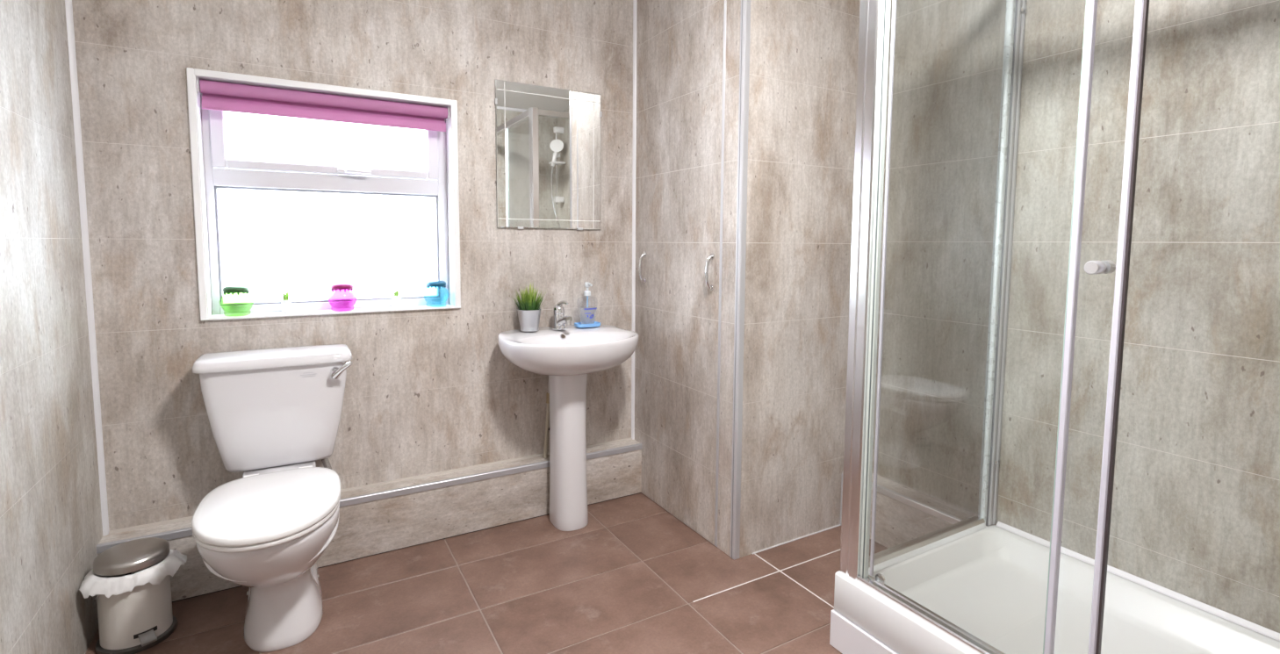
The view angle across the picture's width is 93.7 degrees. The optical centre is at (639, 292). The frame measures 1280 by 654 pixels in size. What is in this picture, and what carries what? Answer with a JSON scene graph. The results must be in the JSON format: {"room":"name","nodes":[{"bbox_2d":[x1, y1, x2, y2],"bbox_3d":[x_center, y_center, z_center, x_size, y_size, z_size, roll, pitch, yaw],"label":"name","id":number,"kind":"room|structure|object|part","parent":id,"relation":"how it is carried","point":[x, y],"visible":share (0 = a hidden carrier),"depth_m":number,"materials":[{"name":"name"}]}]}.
{"room":"bathroom","nodes":[
{"label":"bathroom","id":0,"kind":"room"},
{"bbox_2d":[0,0,102,653],"bbox_3d":[-0.806,0.070,0.182,0.100,2.420,3.808,-2,6,-30],"label":"wall","id":1,"kind":"structure","parent":0,"point":[51,526],"depth_m":1.52,"materials":[{"name":"white"}]},
{"bbox_3d":[-0.786,-0.467,0.204,0.006,0.293,3.708,-2,6,-30],"label":"panel","id":2,"kind":"part","parent":1,"relation":"part of","materials":[{"name":"concrete"}]},
{"bbox_3d":[-0.788,-0.173,0.229,0.006,0.293,3.708,-2,6,-30],"label":"panel","id":3,"kind":"part","parent":1,"relation":"part of","materials":[{"name":"concrete"}]},
{"bbox_3d":[-0.790,0.121,0.253,0.006,0.293,3.708,-2,6,-30],"label":"panel","id":4,"kind":"part","parent":1,"relation":"part of","materials":[{"name":"concrete"}]},
{"bbox_3d":[-0.784,-0.761,0.179,0.006,0.293,3.708,-2,6,-30],"label":"panel","id":5,"kind":"part","parent":1,"relation":"part of","materials":[{"name":"concrete"}]},
{"bbox_3d":[-0.792,0.415,0.278,0.006,0.294,3.708,-2,6,-30],"label":"panel","id":6,"kind":"part","parent":1,"relation":"part of","materials":[{"name":"laminate"}]},
{"bbox_3d":[-0.794,0.710,0.303,0.006,0.293,3.708,-2,6,-30],"label":"panel","id":7,"kind":"part","parent":1,"relation":"part of","materials":[{"name":"concrete"}]},
{"bbox_3d":[-0.795,1.004,0.328,0.006,0.293,3.708,-2,6,-30],"label":"panel","id":8,"kind":"part","parent":1,"relation":"part of","materials":[{"name":"laminate"}]},
{"bbox_2d":[71,0,632,530],"bbox_3d":[-0.618,-0.129,2.565,2.810,2.420,0.150,-2,6,-30],"label":"wall","id":9,"kind":"structure","parent":0,"point":[427,391],"depth_m":2.24,"materials":[{"name":"white"}]},
{"bbox_2d":[64,0,109,536],"bbox_3d":[-1.702,-0.253,1.834,0.013,2.064,0.013,-2,6,-30],"label":"trim","id":10,"kind":"structure","parent":9,"relation":"attached to","point":[68,7],"depth_m":1.85,"materials":[{"name":"white plastic"}]},
{"bbox_2d":[186,67,460,320],"bbox_3d":[-1.133,-0.338,2.248,0.856,0.821,0.176,-2,6,-30],"label":"window","id":11,"kind":"structure","parent":9,"relation":"in","point":[305,206],"depth_m":2.25,"materials":[{"name":"white plastic"}]},
{"bbox_2d":[222,285,250,295],"bbox_3d":[-1.399,0.027,2.081,0.101,0.102,0.101,-2,6,-30],"label":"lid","id":12,"kind":"object","parent":11,"relation":"on","point":[233,289],"visible":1,"depth_m":2.05,"materials":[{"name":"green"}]},
{"bbox_2d":[278,288,293,313],"bbox_3d":[-1.262,0.029,2.151,0.046,0.089,0.045,-1,5,-12],"label":"potted plant","id":13,"kind":"object","parent":11,"relation":"on","point":[286,303],"visible":1,"depth_m":2.14,"materials":[{"name":"green plant"}]},
{"bbox_3d":[-1.269,0.049,2.153,0.034,0.048,0.034,-2,6,-30],"label":"pot","id":14,"kind":"part","parent":13,"relation":"part of","materials":[{"name":"white ceramic"}]},
{"bbox_2d":[196,77,449,131],"bbox_3d":[-1.111,-0.672,2.185,0.807,0.098,0.046,-2,6,-30],"label":"roller blind","id":15,"kind":"object","parent":11,"relation":"attached to","point":[217,96],"visible":1,"depth_m":2.15,"materials":[{"name":"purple fabric"}]},
{"bbox_3d":[-1.149,-0.565,2.248,0.754,0.239,0.042,-2,6,-30],"label":"sash","id":16,"kind":"part","parent":11,"relation":"part of","materials":[{"name":"white"}]},
{"bbox_3d":[-1.149,-0.568,2.250,0.740,0.200,0.006,-2,6,-30],"label":"pane","id":17,"kind":"part","parent":11,"relation":"part of","materials":[{"name":"clear glass"}]},
{"bbox_3d":[-1.162,-0.177,2.298,0.742,0.413,0.006,-2,6,-30],"label":"pane","id":18,"kind":"part","parent":11,"relation":"part of","materials":[{"name":"clear glass"}]},
{"bbox_3d":[-1.118,0.070,2.252,0.855,0.008,0.106,-2,6,-30],"label":"sill","id":19,"kind":"part","parent":11,"relation":"part of","materials":[{"name":"white plastic"}]},
{"bbox_2d":[330,282,353,292],"bbox_3d":[-1.113,0.015,2.244,0.101,0.102,0.101,-2,6,-30],"label":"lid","id":20,"kind":"object","parent":11,"relation":"on","point":[340,286],"visible":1,"depth_m":2.21,"materials":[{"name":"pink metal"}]},
{"bbox_3d":[-1.075,-0.457,2.256,0.115,0.017,0.034,-2,6,-30],"label":"handle","id":21,"kind":"part","parent":11,"relation":"part of","materials":[{"name":"white plastic"}]},
{"bbox_2d":[389,287,401,308],"bbox_3d":[-0.950,0.015,2.338,0.051,0.088,0.043,2,5,23],"label":"potted plant","id":22,"kind":"object","parent":11,"relation":"on","point":[396,298],"visible":1,"depth_m":2.33,"materials":[{"name":"green plant"}]},
{"bbox_3d":[-0.948,0.035,2.337,0.034,0.048,0.034,-2,6,-30],"label":"pot","id":23,"kind":"part","parent":22,"relation":"part of","materials":[{"name":"white ceramic"}]},
{"bbox_2d":[425,280,446,288],"bbox_3d":[-0.820,0.003,2.413,0.101,0.102,0.101,-2,6,-30],"label":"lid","id":24,"kind":"object","parent":11,"relation":"on","point":[430,284],"visible":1,"depth_m":2.38,"materials":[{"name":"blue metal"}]},
{"bbox_3d":[-0.864,-0.937,2.269,1.948,0.293,0.006,-2,6,-30],"label":"panel","id":25,"kind":"part","parent":9,"relation":"part of","materials":[{"name":"concrete"}]},
{"bbox_3d":[-0.866,-0.643,2.294,1.948,0.293,0.006,-2,6,-30],"label":"panel","id":26,"kind":"part","parent":9,"relation":"part of","materials":[{"name":"concrete"}]},
{"bbox_3d":[-0.868,-0.349,2.318,1.948,0.293,0.006,-2,6,-30],"label":"panel","id":27,"kind":"part","parent":9,"relation":"part of","materials":[{"name":"concrete"}]},
{"bbox_3d":[-0.870,-0.055,2.343,1.948,0.293,0.006,-2,6,-30],"label":"panel","id":28,"kind":"part","parent":9,"relation":"part of","materials":[{"name":"concrete"}]},
{"bbox_3d":[-0.872,0.239,2.368,1.948,0.294,0.006,-2,6,-30],"label":"panel","id":29,"kind":"part","parent":9,"relation":"part of","materials":[{"name":"concrete"}]},
{"bbox_3d":[-0.873,0.534,2.393,1.948,0.293,0.006,-2,6,-30],"label":"panel","id":30,"kind":"part","parent":9,"relation":"part of","materials":[{"name":"laminate"}]},
{"bbox_2d":[96,437,641,602],"bbox_3d":[-0.853,0.857,2.377,1.944,0.248,0.090,-2,6,-30],"label":"pipe boxing","id":31,"kind":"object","parent":9,"relation":"attached to","point":[386,516],"depth_m":2.36,"materials":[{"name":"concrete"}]},
{"bbox_3d":[-0.834,0.756,2.335,1.944,0.024,0.014,-2,6,-30],"label":"edge trim","id":32,"kind":"part","parent":31,"relation":"part of","materials":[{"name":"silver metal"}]},
{"bbox_3d":[-0.875,0.828,2.417,1.948,0.293,0.006,-2,6,-30],"label":"panel","id":33,"kind":"part","parent":9,"relation":"part of","materials":[{"name":"concrete"}]},
{"bbox_3d":[-0.863,-1.201,2.247,1.948,0.232,0.006,-2,6,-30],"label":"panel","id":34,"kind":"part","parent":9,"relation":"part of","materials":[{"name":"concrete"}]},
{"bbox_2d":[543,384,549,458],"bbox_3d":[-0.396,0.517,2.618,0.055,0.411,0.027,-1,5,-10],"label":"supply pipe","id":35,"kind":"object","parent":9,"relation":"attached to","point":[547,424],"visible":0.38,"depth_m":2.61,"materials":[{"name":"beige metal"}]},
{"bbox_2d":[494,79,602,230],"bbox_3d":[-0.382,-0.572,2.568,0.480,0.599,0.014,-2,6,-30],"label":"wall mirror","id":36,"kind":"object","parent":9,"relation":"attached to","point":[549,140],"visible":1,"depth_m":2.56,"materials":[{"name":"grey mirror"}]},
{"bbox_2d":[631,0,636,439],"bbox_3d":[-0.028,-0.324,2.795,0.012,2.064,0.012,-2,6,-30],"label":"trim","id":37,"kind":"structure","parent":9,"relation":"attached to","point":[634,152],"depth_m":2.79,"materials":[{"name":"white plastic"}]},
{"bbox_2d":[84,492,888,653],"bbox_3d":[0.324,1.161,1.018,2.810,0.120,3.958,-2,6,-30],"label":"floor","id":38,"kind":"structure","parent":0,"point":[636,578],"depth_m":2.00,"materials":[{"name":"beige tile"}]},
{"bbox_2d":[92,537,177,653],"bbox_3d":[-1.496,0.885,1.776,0.187,0.278,0.187,0,5,-9],"label":"pedal bin","id":39,"kind":"object","parent":38,"relation":"on","point":[136,621],"visible":0.94,"depth_m":1.72,"materials":[{"name":"grey metal"}]},
{"bbox_3d":[-1.495,0.767,1.766,0.174,0.040,0.174,-2,6,-30],"label":"lid","id":40,"kind":"part","parent":39,"relation":"part of","materials":[{"name":"silver metal"}]},
{"bbox_2d":[79,549,186,598],"bbox_3d":[-1.488,0.822,1.774,0.239,0.067,0.209,-2,6,-30],"label":"liner","id":41,"kind":"object","parent":39,"relation":"in","point":[93,584],"visible":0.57,"depth_m":1.70,"materials":[{"name":"white plastic"}]},
{"bbox_2d":[191,344,352,652],"bbox_3d":[-1.099,0.619,1.830,0.453,0.806,0.722,-2,6,-30],"label":"toilet","id":42,"kind":"object","parent":38,"relation":"on","point":[273,413],"visible":1,"depth_m":1.85,"materials":[{"name":"white ceramic"}]},
{"bbox_3d":[-1.177,0.706,1.672,0.077,0.088,0.351,-4,6,-42],"label":"flank moulding","id":43,"kind":"part","parent":42,"relation":"part of","materials":[{"name":"white ceramic"}]},
{"bbox_3d":[-1.054,0.596,1.714,0.361,0.029,0.479,-2,6,-30],"label":"lid","id":44,"kind":"part","parent":42,"relation":"part of","materials":[{"name":"white plastic"}]},
{"bbox_3d":[-1.054,0.619,1.716,0.360,0.015,0.477,-2,6,-30],"label":"seat","id":45,"kind":"part","parent":42,"relation":"part of","materials":[{"name":"white plastic"}]},
{"bbox_3d":[-1.224,0.217,2.023,0.453,0.038,0.204,-2,6,-30],"label":"cistern lid","id":46,"kind":"part","parent":42,"relation":"part of","materials":[{"name":"white ceramic"}]},
{"bbox_3d":[-0.946,0.697,1.800,0.076,0.088,0.358,-1,5,-13],"label":"flank moulding","id":47,"kind":"part","parent":42,"relation":"part of","materials":[{"name":"white ceramic"}]},
{"bbox_3d":[-1.008,0.260,2.013,0.095,0.066,0.043,4,6,35],"label":"flush lever","id":48,"kind":"part","parent":42,"relation":"part of","materials":[{"name":"silver metal"}]},
{"bbox_2d":[497,300,638,531],"bbox_3d":[-0.279,0.504,2.477,0.568,0.936,0.434,-2,6,-30],"label":"basin","id":49,"kind":"object","parent":38,"relation":"on","point":[566,355],"visible":0.99,"depth_m":2.44,"materials":[{"name":"white ceramic"}]},
{"bbox_2d":[513,283,547,331],"bbox_3d":[-0.458,0.054,2.498,0.150,0.209,0.167,2,5,17],"label":"potted grass","id":50,"kind":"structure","parent":49,"relation":"on","point":[529,311],"depth_m":2.47,"materials":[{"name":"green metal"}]},
{"bbox_2d":[517,308,541,331],"bbox_3d":[-0.462,0.113,2.505,0.101,0.090,0.101,-2,6,-30],"label":"pot","id":51,"kind":"object","parent":50,"relation":"attached to","point":[528,318],"depth_m":2.47,"materials":[{"name":"white ceramic"}]},
{"bbox_2d":[552,300,572,330],"bbox_3d":[-0.324,0.094,2.520,0.061,0.128,0.151,-2,6,-30],"label":"mixer tap","id":52,"kind":"object","parent":49,"relation":"on","point":[559,320],"depth_m":2.54,"materials":[{"name":"silver metal"}]},
{"bbox_3d":[-0.278,0.245,2.455,0.568,0.162,0.434,-2,6,-30],"label":"bowl","id":53,"kind":"part","parent":49,"relation":"part of","materials":[{"name":"white ceramic"}]},
{"bbox_2d":[574,321,600,327],"bbox_3d":[-0.232,0.140,2.641,0.114,0.016,0.070,-2,6,-30],"label":"soap dish","id":54,"kind":"object","parent":49,"relation":"on","point":[590,324],"visible":0.99,"depth_m":2.62,"materials":[{"name":"blue plastic"}]},
{"bbox_2d":[576,281,597,323],"bbox_3d":[-0.229,0.048,2.629,0.093,0.187,0.063,-2,6,-30],"label":"soap bottle","id":55,"kind":"object","parent":54,"relation":"on","point":[587,284],"visible":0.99,"depth_m":2.62,"materials":[{"name":"clear plastic"}]},
{"bbox_2d":[583,307,596,318],"bbox_3d":[-0.214,0.090,2.619,0.064,0.046,0.007,-3,6,-36],"label":"print","id":56,"kind":"object","parent":55,"relation":"attached to","point":[585,308],"depth_m":2.62,"materials":[{"name":"blue"}]},
{"bbox_2d":[634,0,860,560],"bbox_3d":[0.439,-0.188,2.634,0.703,2.300,0.777,-2,6,-30],"label":"tall cabinet","id":57,"kind":"object","parent":38,"relation":"on","point":[746,109],"visible":0.98,"depth_m":2.32,"materials":[{"name":"white"}]},
{"bbox_3d":[-0.011,0.796,2.864,0.005,0.293,0.078,-2,6,-30],"label":"panel","id":58,"kind":"part","parent":57,"relation":"part of","materials":[{"name":"concrete"}]},
{"bbox_3d":[-0.007,0.207,2.814,0.005,0.294,0.078,-2,6,-30],"label":"panel","id":59,"kind":"part","parent":57,"relation":"part of","materials":[{"name":"concrete"}]},
{"bbox_3d":[-0.009,0.502,2.839,0.005,0.293,0.078,-2,6,-30],"label":"panel","id":60,"kind":"part","parent":57,"relation":"part of","materials":[{"name":"concrete"}]},
{"bbox_3d":[-0.004,-0.381,2.765,0.005,0.293,0.078,-2,6,-30],"label":"panel","id":61,"kind":"part","parent":57,"relation":"part of","materials":[{"name":"laminate"}]},
{"bbox_3d":[-0.005,-0.087,2.790,0.005,0.293,0.078,-2,6,-30],"label":"panel","id":62,"kind":"part","parent":57,"relation":"part of","materials":[{"name":"laminate"}]},
{"bbox_3d":[-0.002,-0.675,2.740,0.005,0.293,0.078,-2,6,-30],"label":"panel","id":63,"kind":"part","parent":57,"relation":"part of","materials":[{"name":"laminate"}]},
{"bbox_3d":[0.000,-0.969,2.716,0.005,0.293,0.078,-2,6,-30],"label":"panel","id":64,"kind":"part","parent":57,"relation":"part of","materials":[{"name":"laminate"}]},
{"bbox_3d":[0.002,-1.232,2.694,0.005,0.232,0.078,-2,6,-30],"label":"panel","id":65,"kind":"part","parent":57,"relation":"part of","materials":[{"name":"laminate"}]},
{"bbox_3d":[0.009,-0.115,2.717,0.035,0.145,0.025,-2,6,-30],"label":"handle","id":66,"kind":"part","parent":57,"relation":"part of","materials":[{"name":"silver metal"}]},
{"bbox_3d":[0.149,0.819,2.578,0.002,0.288,0.576,-2,6,-30],"label":"panel","id":67,"kind":"part","parent":57,"relation":"part of","materials":[{"name":"laminate"}]},
{"bbox_3d":[0.151,0.527,2.553,0.002,0.292,0.576,-2,6,-30],"label":"panel","id":68,"kind":"part","parent":57,"relation":"part of","materials":[{"name":"laminate"}]},
{"bbox_3d":[0.153,0.233,2.529,0.002,0.293,0.576,-2,6,-30],"label":"panel","id":69,"kind":"part","parent":57,"relation":"part of","materials":[{"name":"laminate"}]},
{"bbox_3d":[0.162,-1.207,2.408,0.002,0.231,0.576,-2,6,-30],"label":"panel","id":70,"kind":"part","parent":57,"relation":"part of","materials":[{"name":"laminate"}]},
{"bbox_3d":[0.155,-0.062,2.504,0.002,0.292,0.576,-2,6,-30],"label":"panel","id":71,"kind":"part","parent":57,"relation":"part of","materials":[{"name":"laminate"}]},
{"bbox_3d":[0.157,-0.356,2.479,0.002,0.292,0.576,-2,6,-30],"label":"panel","id":72,"kind":"part","parent":57,"relation":"part of","materials":[{"name":"laminate"}]},
{"bbox_3d":[0.156,-0.179,2.494,0.003,2.293,0.576,-2,6,-30],"label":"door","id":73,"kind":"part","parent":57,"relation":"part of","materials":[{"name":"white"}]},
{"bbox_3d":[0.158,-0.650,2.454,0.002,0.292,0.576,-2,6,-30],"label":"panel","id":74,"kind":"part","parent":57,"relation":"part of","materials":[{"name":"laminate"}]},
{"bbox_3d":[0.160,-0.944,2.430,0.002,0.292,0.576,-2,6,-30],"label":"panel","id":75,"kind":"part","parent":57,"relation":"part of","materials":[{"name":"laminate"}]},
{"bbox_3d":[0.262,-0.078,2.279,0.035,0.145,0.025,-2,6,-30],"label":"handle","id":76,"kind":"part","parent":57,"relation":"part of","materials":[{"name":"silver metal"}]},
{"bbox_3d":[0.304,-0.157,2.241,0.008,2.295,0.012,-2,6,-30],"label":"door trim","id":77,"kind":"part","parent":57,"relation":"part of","materials":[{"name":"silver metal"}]},
{"bbox_3d":[0.328,0.847,2.277,0.005,0.293,0.103,-2,6,-30],"label":"panel","id":78,"kind":"part","parent":57,"relation":"part of","materials":[{"name":"concrete"}]},
{"bbox_3d":[0.330,0.553,2.253,0.005,0.293,0.103,-2,6,-30],"label":"panel","id":79,"kind":"part","parent":57,"relation":"part of","materials":[{"name":"laminate"}]},
{"bbox_3d":[0.332,0.259,2.228,0.005,0.294,0.103,-2,6,-30],"label":"panel","id":80,"kind":"part","parent":57,"relation":"part of","materials":[{"name":"laminate"}]},
{"bbox_3d":[0.334,-0.036,2.203,0.005,0.293,0.103,-2,6,-30],"label":"panel","id":81,"kind":"part","parent":57,"relation":"part of","materials":[{"name":"laminate"}]},
{"bbox_3d":[0.335,-0.330,2.178,0.005,0.293,0.103,-2,6,-30],"label":"panel","id":82,"kind":"part","parent":57,"relation":"part of","materials":[{"name":"laminate"}]},
{"bbox_3d":[0.337,-0.624,2.154,0.005,0.293,0.103,-2,6,-30],"label":"panel","id":83,"kind":"part","parent":57,"relation":"part of","materials":[{"name":"laminate"}]},
{"bbox_3d":[0.339,-0.918,2.129,0.005,0.293,0.103,-2,6,-30],"label":"panel","id":84,"kind":"part","parent":57,"relation":"part of","materials":[{"name":"laminate"}]},
{"bbox_3d":[0.363,-0.149,2.158,0.025,2.296,0.025,-2,6,-30],"label":"corner trim","id":85,"kind":"part","parent":57,"relation":"part of","materials":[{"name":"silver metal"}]},
{"bbox_3d":[0.642,0.839,2.398,0.661,0.293,0.005,-2,6,-30],"label":"panel","id":86,"kind":"part","parent":57,"relation":"part of","materials":[{"name":"concrete"}]},
{"bbox_3d":[0.643,0.545,2.373,0.661,0.293,0.005,-2,6,-30],"label":"panel","id":87,"kind":"part","parent":57,"relation":"part of","materials":[{"name":"concrete"}]},
{"bbox_3d":[0.645,0.251,2.348,0.661,0.294,0.005,-2,6,-30],"label":"panel","id":88,"kind":"part","parent":57,"relation":"part of","materials":[{"name":"laminate"}]},
{"bbox_3d":[0.647,-0.044,2.323,0.661,0.293,0.005,-2,6,-30],"label":"panel","id":89,"kind":"part","parent":57,"relation":"part of","materials":[{"name":"laminate"}]},
{"bbox_3d":[0.649,-0.338,2.299,0.661,0.293,0.005,-2,6,-30],"label":"panel","id":90,"kind":"part","parent":57,"relation":"part of","materials":[{"name":"laminate"}]},
{"bbox_3d":[0.651,-0.632,2.274,0.661,0.293,0.005,-2,6,-30],"label":"panel","id":91,"kind":"part","parent":57,"relation":"part of","materials":[{"name":"laminate"}]},
{"bbox_3d":[0.653,-0.926,2.249,0.661,0.293,0.005,-2,6,-30],"label":"panel","id":92,"kind":"part","parent":57,"relation":"part of","materials":[{"name":"laminate"}]},
{"bbox_3d":[0.654,-1.189,2.227,0.661,0.232,0.005,-2,6,-30],"label":"panel","id":93,"kind":"part","parent":57,"relation":"part of","materials":[{"name":"laminate"}]},
{"bbox_2d":[829,521,1279,653],"bbox_3d":[1.196,0.955,1.379,0.720,0.239,1.300,-2,6,-30],"label":"shower tray","id":94,"kind":"object","parent":38,"relation":"on","point":[990,583],"visible":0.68,"depth_m":1.68,"materials":[{"name":"white ceramic"}]},
{"bbox_2d":[839,0,1149,653],"bbox_3d":[1.209,-0.051,1.295,0.710,1.810,1.290,-2,6,-30],"label":"shower enclosure","id":95,"kind":"object","parent":94,"relation":"on","point":[856,563],"visible":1,"depth_m":1.62,"materials":[{"name":"silver metal"}]},
{"bbox_3d":[0.622,-0.086,1.663,0.046,1.810,0.064,-2,6,-30],"label":"corner post","id":96,"kind":"part","parent":95,"relation":"part of","materials":[{"name":"silver metal"}]},
{"bbox_3d":[0.897,0.789,1.893,0.597,0.030,0.042,-2,6,-30],"label":"rail","id":97,"kind":"part","parent":95,"relation":"part of","materials":[{"name":"silver metal"}]},
{"bbox_3d":[0.939,0.857,1.181,0.040,0.016,1.226,-2,6,-30],"label":"rail","id":98,"kind":"part","parent":95,"relation":"part of","materials":[{"name":"silver metal"}]},
{"bbox_3d":[0.907,-0.050,1.182,0.072,0.027,0.027,-2,6,-30],"label":"knob","id":99,"kind":"part","parent":95,"relation":"part of","materials":[{"name":"white metal"}]},
{"bbox_2d":[871,0,1279,632],"bbox_3d":[1.543,-0.029,1.531,0.100,2.420,3.808,-2,6,-30],"label":"wall","id":100,"kind":"structure","parent":0,"point":[1196,504],"depth_m":1.74,"materials":[{"name":"white"}]},
{"bbox_2d":[751,472,977,553],"bbox_3d":[0.806,0.887,2.197,0.581,0.233,0.512,-2,6,-30],"label":"baseboard","id":101,"kind":"structure","parent":100,"relation":"attached to","point":[904,514],"depth_m":2.27,"materials":[{"name":"plastic"}]},
{"bbox_3d":[0.846,0.863,2.507,0.012,0.222,0.012,-2,6,-30],"label":"corner trim","id":102,"kind":"part","parent":101,"relation":"part of","materials":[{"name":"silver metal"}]},
{"bbox_3d":[0.979,0.776,2.287,0.014,0.024,0.511,-2,6,-30],"label":"edge trim","id":103,"kind":"part","parent":101,"relation":"part of","materials":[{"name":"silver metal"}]},
{"bbox_3d":[1.398,-1.125,1.609,0.006,0.248,1.814,-2,6,-30],"label":"panel","id":104,"kind":"part","parent":100,"relation":"part of","materials":[{"name":"concrete"}]},
{"bbox_3d":[1.386,0.858,1.775,0.006,0.285,1.814,-2,6,-30],"label":"panel","id":105,"kind":"part","parent":100,"relation":"part of","materials":[{"name":"concrete"}]},
{"bbox_3d":[1.387,0.572,1.751,0.006,0.285,1.814,-2,6,-30],"label":"panel","id":106,"kind":"part","parent":100,"relation":"part of","materials":[{"name":"concrete"}]},
{"bbox_3d":[1.389,0.286,1.727,0.006,0.285,1.814,-2,6,-30],"label":"panel","id":107,"kind":"part","parent":100,"relation":"part of","materials":[{"name":"concrete"}]},
{"bbox_3d":[1.391,0.000,1.703,0.006,0.285,1.814,-2,6,-30],"label":"panel","id":108,"kind":"part","parent":100,"relation":"part of","materials":[{"name":"concrete"}]},
{"bbox_3d":[1.393,-0.285,1.679,0.006,0.285,1.814,-2,6,-30],"label":"panel","id":109,"kind":"part","parent":100,"relation":"part of","materials":[{"name":"concrete"}]},
{"bbox_3d":[1.396,-0.857,1.631,0.006,0.285,1.814,-2,6,-30],"label":"panel","id":110,"kind":"part","parent":100,"relation":"part of","materials":[{"name":"concrete"}]},
{"bbox_3d":[1.395,-0.571,1.655,0.006,0.285,1.814,-2,6,-30],"label":"panel","id":111,"kind":"part","parent":100,"relation":"part of","materials":[{"name":"concrete"}]}
]}

